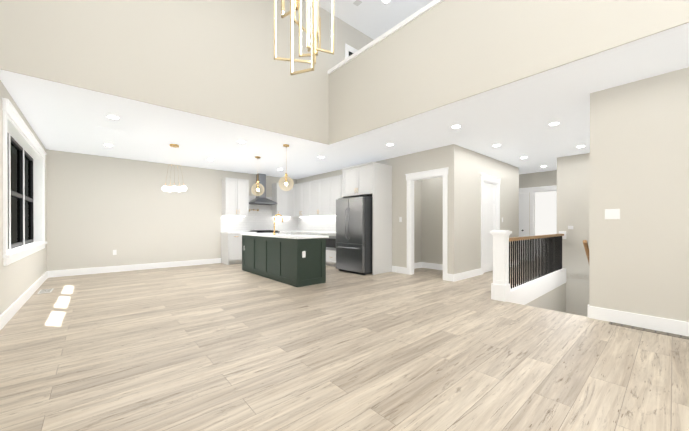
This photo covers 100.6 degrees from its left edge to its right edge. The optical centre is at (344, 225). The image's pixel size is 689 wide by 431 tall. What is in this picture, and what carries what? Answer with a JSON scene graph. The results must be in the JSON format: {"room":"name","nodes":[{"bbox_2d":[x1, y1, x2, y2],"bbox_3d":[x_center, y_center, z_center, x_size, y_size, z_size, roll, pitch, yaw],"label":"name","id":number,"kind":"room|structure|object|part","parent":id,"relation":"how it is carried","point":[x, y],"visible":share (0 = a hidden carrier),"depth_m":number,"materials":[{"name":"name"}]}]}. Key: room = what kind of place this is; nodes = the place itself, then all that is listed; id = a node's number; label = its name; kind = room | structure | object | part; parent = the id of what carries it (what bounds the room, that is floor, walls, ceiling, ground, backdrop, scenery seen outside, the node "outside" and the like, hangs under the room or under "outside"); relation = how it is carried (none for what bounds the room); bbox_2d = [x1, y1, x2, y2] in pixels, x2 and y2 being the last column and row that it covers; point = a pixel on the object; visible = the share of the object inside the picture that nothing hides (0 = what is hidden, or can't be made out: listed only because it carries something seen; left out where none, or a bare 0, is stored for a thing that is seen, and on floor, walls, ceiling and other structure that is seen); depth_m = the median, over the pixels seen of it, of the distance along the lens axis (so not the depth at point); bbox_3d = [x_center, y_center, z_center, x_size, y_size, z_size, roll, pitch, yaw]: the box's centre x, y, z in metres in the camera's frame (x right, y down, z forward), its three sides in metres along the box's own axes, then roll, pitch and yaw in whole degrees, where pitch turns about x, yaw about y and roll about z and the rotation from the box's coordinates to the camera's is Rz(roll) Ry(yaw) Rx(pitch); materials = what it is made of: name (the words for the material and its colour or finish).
{"room":"living room","nodes":[
{"label":"living room","id":0,"kind":"room"},
{"bbox_2d":[0,80,46,314],"bbox_3d":[-2.811,-1.571,1.861,0.200,5.420,11.490,0,0,-41],"label":"wall","id":1,"kind":"structure","parent":0,"point":[19,278],"depth_m":3.74,"materials":[{"name":"white paint"}]},
{"bbox_2d":[0,271,47,329],"bbox_3d":[-2.729,1.066,1.940,0.016,0.145,11.090,0,0,-41],"label":"baseboard","id":2,"kind":"structure","parent":1,"relation":"attached to","point":[12,309],"depth_m":3.91,"materials":[{"name":"white paint"}]},
{"bbox_2d":[2,98,46,265],"bbox_3d":[-5.024,-0.492,4.458,0.240,1.905,3.370,0,0,-41],"label":"triple window","id":3,"kind":"structure","parent":1,"relation":"in","point":[24,153],"depth_m":4.60,"materials":[{"name":"white paint"}]},
{"bbox_2d":[46,149,296,270],"bbox_3d":[-1.393,-0.149,10.575,13.765,8.320,0.200,0,0,-41],"label":"wall","id":4,"kind":"structure","parent":0,"point":[100,209],"depth_m":7.05,"materials":[{"name":"white paint"}]},
{"bbox_2d":[48,258,220,277],"bbox_3d":[-5.002,1.049,7.300,3.555,0.145,0.016,0,0,-41],"label":"baseboard","id":5,"kind":"structure","parent":4,"relation":"attached to","point":[83,271],"depth_m":7.01,"materials":[{"name":"white paint"}]},
{"bbox_2d":[221,178,248,217],"bbox_3d":[-3.271,-0.830,8.573,0.685,1.096,0.348,0,0,-41],"label":"upper cabinet","id":6,"kind":"object","parent":4,"relation":"attached to","point":[235,192],"depth_m":8.42,"materials":[{"name":"white wood"}]},
{"bbox_2d":[221,196,296,231],"bbox_3d":[-2.683,-0.370,9.319,2.611,1.130,0.004,0,0,-41],"label":"backsplash","id":7,"kind":"structure","parent":4,"relation":"attached to","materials":[{"name":"tile"}]},
{"bbox_2d":[249,173,276,204],"bbox_3d":[-2.590,-1.146,9.065,0.760,0.971,0.495,0,0,-41],"label":"range hood","id":8,"kind":"object","parent":4,"relation":"attached to","point":[261,199],"visible":0.88,"depth_m":9.05,"materials":[{"name":"silver metal"}]},
{"bbox_2d":[273,183,288,217],"bbox_3d":[-2.133,-0.834,9.562,0.460,1.096,0.348,0,0,-41],"label":"upper cabinet","id":9,"kind":"object","parent":4,"relation":"attached to","point":[280,196],"depth_m":9.42,"materials":[{"name":"white wood"}]},
{"bbox_2d":[289,184,292,217],"bbox_3d":[-1.889,-0.834,9.745,0.272,1.096,0.391,0,0,-41],"label":"upper cabinet","id":10,"kind":"object","parent":4,"relation":"attached to","point":[290,191],"depth_m":9.66,"materials":[{"name":"white wood"}]},
{"bbox_2d":[0,0,378,156],"bbox_3d":[1.440,-2.964,7.305,13.365,2.670,0.020,0,0,-41],"label":"wall","id":11,"kind":"structure","parent":0,"point":[213,59],"depth_m":4.12,"materials":[{"name":"white paint"}]},
{"bbox_2d":[345,43,357,58],"bbox_3d":[0.440,-3.286,6.408,1.130,1.100,0.020,0,0,-41],"label":"window","id":12,"kind":"structure","parent":11,"relation":"in","point":[349,50],"depth_m":6.09,"materials":[{"name":"white paint"}]},
{"bbox_2d":[278,230,288,233],"bbox_3d":[-1.872,0.214,9.601,1.021,0.040,0.636,0,0,-41],"label":"countertop","id":13,"kind":"structure","parent":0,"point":[281,231],"depth_m":9.20,"materials":[{"name":"white stone"}]},
{"bbox_2d":[0,256,688,430],"bbox_3d":[2.234,1.185,6.253,13.965,0.120,11.690,0,0,-41],"label":"floor","id":14,"kind":"structure","parent":0,"point":[218,347],"depth_m":2.42,"materials":[{"name":"beige wood"}]},
{"bbox_2d":[37,288,53,293],"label":"floor vent","id":15,"kind":"object","parent":14,"relation":"in","point":[44,290],"depth_m":4.85,"materials":[{"name":"white"}]},
{"bbox_2d":[221,234,241,264],"bbox_3d":[-3.274,0.678,8.396,0.479,0.880,0.618,0,0,-41],"label":"base cabinet","id":16,"kind":"object","parent":14,"relation":"on","point":[231,244],"depth_m":8.17,"materials":[{"name":"white wood"}]},
{"bbox_2d":[221,230,256,233],"bbox_3d":[-3.144,0.218,8.495,0.830,0.040,0.636,0,0,-41],"label":"countertop","id":17,"kind":"structure","parent":16,"relation":"on","point":[222,231],"depth_m":8.50,"materials":[{"name":"white stone"}]},
{"bbox_2d":[249,230,279,232],"bbox_3d":[-2.530,0.641,9.000,0.750,0.950,0.670,0,0,-41],"label":"range","id":18,"kind":"object","parent":14,"relation":"on","point":[266,231],"visible":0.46,"depth_m":8.87,"materials":[{"name":"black metal"}]},
{"bbox_2d":[240,234,325,286],"bbox_3d":[-1.463,0.684,6.370,0.650,0.880,2.600,0,0,-41],"label":"kitchen island","id":19,"kind":"object","parent":14,"relation":"on","point":[296,260],"depth_m":5.55,"materials":[{"name":"green wood"}]},
{"bbox_2d":[252,234,327,237],"bbox_3d":[-1.456,0.224,6.375,0.730,0.040,2.660,0,0,-41],"label":"island countertop","id":20,"kind":"structure","parent":19,"relation":"on","point":[253,235],"depth_m":5.74,"materials":[{"name":"white stone"}]},
{"bbox_2d":[272,215,282,233],"bbox_3d":[-1.410,-0.016,6.130,0.231,0.442,0.097,0,0,-41],"label":"faucet","id":21,"kind":"object","parent":20,"relation":"on","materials":[{"name":"gold metal"}]},
{"bbox_2d":[317,234,336,266],"bbox_3d":[-0.142,0.680,7.916,0.620,0.880,1.061,0,0,-41],"label":"base cabinet","id":22,"kind":"object","parent":14,"relation":"on","point":[331,242],"depth_m":7.72,"materials":[{"name":"white wood"}]},
{"bbox_2d":[289,230,335,233],"bbox_3d":[-0.869,0.217,8.740,0.636,0.040,3.260,0,0,-41],"label":"countertop","id":23,"kind":"structure","parent":22,"relation":"on","point":[290,231],"depth_m":8.90,"materials":[{"name":"white stone"}]},
{"bbox_2d":[336,196,371,274],"bbox_3d":[0.410,0.232,6.976,0.965,1.780,0.930,0,0,-41],"label":"refrigerator","id":24,"kind":"object","parent":14,"relation":"on","point":[354,234],"visible":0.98,"depth_m":6.54,"materials":[{"name":"grey metal"}]},
{"bbox_2d":[490,230,565,304],"bbox_3d":[3.739,0.709,5.538,3.822,1.275,0.230,0,0,-41],"label":"guard railing","id":25,"kind":"object","parent":14,"relation":"on","point":[552,276],"visible":0.98,"depth_m":5.07,"materials":[{"name":"white paint"}]},
{"bbox_2d":[609,322,688,339],"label":"floor vent","id":26,"kind":"object","parent":14,"relation":"in","point":[612,323],"depth_m":3.07,"materials":[{"name":"white"}]},
{"bbox_2d":[0,23,688,178],"bbox_3d":[2.309,-1.776,6.309,13.365,0.300,11.090,0,0,-41],"label":"ceiling","id":27,"kind":"structure","parent":0,"point":[514,119],"depth_m":4.74,"materials":[{"name":"white paint"}]},
{"bbox_2d":[106,115,119,118],"bbox_3d":[-3.463,-1.617,4.281,0.168,0.008,0.168,0,0,4],"label":"recessed light","id":28,"kind":"object","parent":27,"relation":"in","point":[109,116],"depth_m":4.28,"materials":[{"name":"white paint"}]},
{"bbox_2d":[162,144,186,191],"bbox_3d":[-3.436,-1.146,5.776,0.394,0.953,0.382,0,0,-41],"label":"dining pendant light","id":29,"kind":"object","parent":27,"relation":"hanging from","point":[174,188],"visible":1,"depth_m":5.75,"materials":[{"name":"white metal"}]},
{"bbox_2d":[251,156,263,195],"bbox_3d":[-2.060,-1.162,6.800,0.300,0.929,0.300,0,0,-41],"label":"pendant light","id":30,"kind":"object","parent":27,"relation":"hanging from","point":[257,183],"visible":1,"depth_m":6.79,"materials":[{"name":"gold metal"}]},
{"bbox_2d":[279,144,293,190],"bbox_3d":[-1.181,-1.159,5.788,0.300,0.929,0.300,0,0,-41],"label":"pendant light","id":31,"kind":"object","parent":27,"relation":"hanging from","point":[286,174],"visible":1,"depth_m":5.79,"materials":[{"name":"gold metal"}]},
{"bbox_3d":[-1.181,-0.844,5.789,0.300,0.300,0.300,0,0,-41],"label":"globe","id":32,"kind":"part","parent":31,"relation":"part of","materials":[{"name":"clear glass"}]},
{"bbox_2d":[451,125,461,128],"bbox_3d":[1.833,-1.618,4.696,0.168,0.008,0.168,0,0,4],"label":"recessed light","id":33,"kind":"object","parent":27,"relation":"in","point":[454,126],"depth_m":4.68,"materials":[{"name":"white paint"}]},
{"bbox_2d":[548,122,560,125],"bbox_3d":[3.348,-1.618,4.569,0.168,0.008,0.168,0,0,-14],"label":"recessed light","id":34,"kind":"object","parent":27,"relation":"in","point":[554,123],"depth_m":4.54,"materials":[{"name":"white paint"}]},
{"bbox_2d":[310,0,432,39],"bbox_3d":[2.309,-4.371,6.300,13.765,0.150,11.490,0,0,-41],"label":"ceiling","id":35,"kind":"structure","parent":0,"point":[373,19],"depth_m":5.77,"materials":[{"name":"white paint"}]},
{"bbox_2d":[274,0,333,74],"bbox_3d":[-0.361,-2.778,2.504,0.458,3.009,0.494,0,0,-41],"label":"chandelier","id":36,"kind":"object","parent":35,"relation":"hanging from","point":[313,45],"visible":1,"depth_m":2.47,"materials":[{"name":"gold metal"}]},
{"bbox_2d":[353,0,361,5],"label":"ceiling vent","id":37,"kind":"object","parent":35,"relation":"in","point":[357,2],"depth_m":5.50,"materials":[{"name":"white"}]},
{"bbox_2d":[297,144,456,273],"bbox_3d":[0.291,-0.256,7.984,0.120,2.750,5.920,0,0,-41],"label":"wall","id":38,"kind":"structure","parent":0,"point":[433,159],"depth_m":6.50,"materials":[{"name":"white paint"}]},
{"bbox_2d":[293,182,308,217],"bbox_3d":[-1.268,-0.833,9.414,0.349,1.096,1.046,0,0,-41],"label":"upper cabinet","id":39,"kind":"object","parent":38,"relation":"attached to","point":[307,208],"depth_m":9.34,"materials":[{"name":"white wood"}]},
{"bbox_2d":[297,216,335,231],"bbox_3d":[-0.628,-0.044,8.949,0.004,0.480,3.260,0,0,-41],"label":"backsplash","id":40,"kind":"structure","parent":38,"relation":"attached to","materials":[{"name":"tile"}]},
{"bbox_2d":[309,178,324,217],"bbox_3d":[-0.641,-0.831,8.693,0.349,1.096,1.108,0,0,-41],"label":"upper cabinet","id":41,"kind":"object","parent":38,"relation":"attached to","point":[317,187],"depth_m":8.68,"materials":[{"name":"white wood"}]},
{"bbox_2d":[325,175,340,217],"bbox_3d":[-0.015,-0.829,7.972,0.349,1.096,1.046,0,0,-41],"label":"upper cabinet","id":42,"kind":"object","parent":38,"relation":"attached to","point":[332,185],"depth_m":8.13,"materials":[{"name":"white wood"}]},
{"bbox_2d":[341,162,391,197],"bbox_3d":[0.547,-1.076,7.091,0.656,0.716,1.020,0,0,-41],"label":"upper cabinet","id":43,"kind":"object","parent":38,"relation":"attached to","point":[373,179],"depth_m":6.76,"materials":[{"name":"white wood"}]},
{"bbox_2d":[392,266,406,273],"bbox_3d":[1.293,1.051,6.733,0.016,0.145,0.430,0,0,-41],"label":"baseboard","id":44,"kind":"structure","parent":38,"relation":"attached to","point":[396,269],"depth_m":6.72,"materials":[{"name":"white paint"}]},
{"bbox_2d":[405,167,448,280],"bbox_3d":[1.798,-0.023,6.221,0.160,2.295,1.060,0,0,-41],"label":"door frame","id":45,"kind":"structure","parent":38,"relation":"attached to","point":[442,172],"depth_m":6.36,"materials":[{"name":"white paint"}]},
{"bbox_2d":[414,180,421,262],"bbox_3d":[1.622,-0.254,7.299,0.990,2.750,0.120,0,0,-41],"label":"wall","id":46,"kind":"structure","parent":0,"point":[417,184],"depth_m":7.47,"materials":[{"name":"white paint"}]},
{"bbox_2d":[414,262,421,268],"bbox_3d":[1.661,1.049,7.247,0.975,0.145,0.016,0,0,-41],"label":"baseboard","id":47,"kind":"structure","parent":46,"relation":"attached to","point":[416,265],"depth_m":7.47,"materials":[{"name":"white paint"}]},
{"bbox_2d":[422,177,442,263],"bbox_3d":[2.504,-0.253,7.145,0.120,2.750,1.510,0,0,-41],"label":"wall","id":48,"kind":"structure","parent":0,"point":[428,220],"depth_m":7.34,"materials":[{"name":"white paint"}]},
{"bbox_2d":[422,262,442,269],"bbox_3d":[2.493,1.049,7.060,0.016,0.145,1.390,0,0,-41],"label":"baseboard","id":49,"kind":"structure","parent":48,"relation":"attached to","point":[424,265],"depth_m":7.32,"materials":[{"name":"white paint"}]},
{"bbox_2d":[457,145,518,273],"bbox_3d":[3.567,-0.253,6.989,3.520,2.750,0.120,0,0,-41],"label":"wall","id":50,"kind":"structure","parent":0,"point":[472,166],"depth_m":6.33,"materials":[{"name":"white paint"}]},
{"bbox_2d":[453,268,480,281],"bbox_3d":[2.644,1.053,6.101,1.226,0.145,0.016,0,0,-41],"label":"baseboard","id":51,"kind":"structure","parent":50,"relation":"attached to","point":[468,274],"depth_m":6.03,"materials":[{"name":"white paint"}]},
{"bbox_2d":[480,173,500,274],"bbox_3d":[3.473,-0.025,6.870,1.100,2.295,0.178,0,0,-41],"label":"door frame","id":52,"kind":"structure","parent":50,"relation":"attached to","point":[490,203],"depth_m":6.87,"materials":[{"name":"white paint"}]},
{"bbox_2d":[328,0,688,144],"bbox_3d":[1.981,-2.356,3.220,0.190,1.480,6.860,0,0,-41],"label":"wall","id":53,"kind":"structure","parent":0,"point":[433,55],"depth_m":3.60,"materials":[{"name":"white paint"}]},
{"bbox_2d":[519,170,556,255],"bbox_3d":[5.771,-0.260,9.103,0.120,2.750,2.480,0,0,-41],"label":"wall","id":54,"kind":"structure","parent":0,"point":[539,179],"depth_m":8.82,"materials":[{"name":"white paint"}]},
{"bbox_2d":[519,185,556,260],"bbox_3d":[5.844,-0.032,8.981,0.170,2.295,2.080,0,0,-41],"label":"door frame","id":55,"kind":"structure","parent":54,"relation":"attached to","point":[523,198],"depth_m":9.00,"materials":[{"name":"white paint"}]},
{"bbox_2d":[521,191,556,256],"bbox_3d":[7.125,-0.262,9.908,0.020,2.750,3.200,0,0,-41],"label":"wall","id":56,"kind":"structure","parent":0,"point":[545,213],"depth_m":10.00,"materials":[{"name":"white paint"}]},
{"bbox_2d":[525,153,589,316],"bbox_3d":[4.771,1.201,5.821,5.700,5.650,1.170,0,0,-41],"label":"wall","id":57,"kind":"structure","parent":0,"point":[570,296],"depth_m":6.60,"materials":[{"name":"white paint"}]},
{"bbox_2d":[589,89,604,307],"bbox_3d":[4.523,1.204,4.750,3.920,5.650,0.120,0,0,-41],"label":"wall","id":58,"kind":"structure","parent":0,"point":[597,99],"depth_m":3.45,"materials":[{"name":"white paint"}]},
{"bbox_2d":[583,240,588,262],"bbox_3d":[4.260,1.437,4.657,3.227,2.510,0.080,0,0,-41],"label":"wall-mounted handrail","id":59,"kind":"object","parent":58,"relation":"attached to","point":[585,244],"visible":0.1,"depth_m":3.68,"materials":[{"name":"brown wood"}]},
{"bbox_2d":[605,67,688,321],"bbox_3d":[4.072,-0.238,2.367,0.120,2.750,2.820,0,0,-41],"label":"wall","id":60,"kind":"structure","parent":0,"point":[639,179],"depth_m":3.13,"materials":[{"name":"white paint"}]},
{"bbox_2d":[605,209,619,218],"bbox_3d":[3.135,-0.131,3.348,0.009,0.120,0.130,0,0,-41],"label":"switch plate","id":61,"kind":"object","parent":60,"relation":"attached to","point":[612,213],"depth_m":3.35,"materials":[{"name":"white plastic"}]},
{"bbox_2d":[587,305,688,335],"bbox_3d":[3.966,1.065,2.389,0.016,0.145,2.986,0,0,-41],"label":"baseboard","id":62,"kind":"structure","parent":60,"relation":"attached to","point":[598,313],"depth_m":3.17,"materials":[{"name":"white paint"}]}
]}

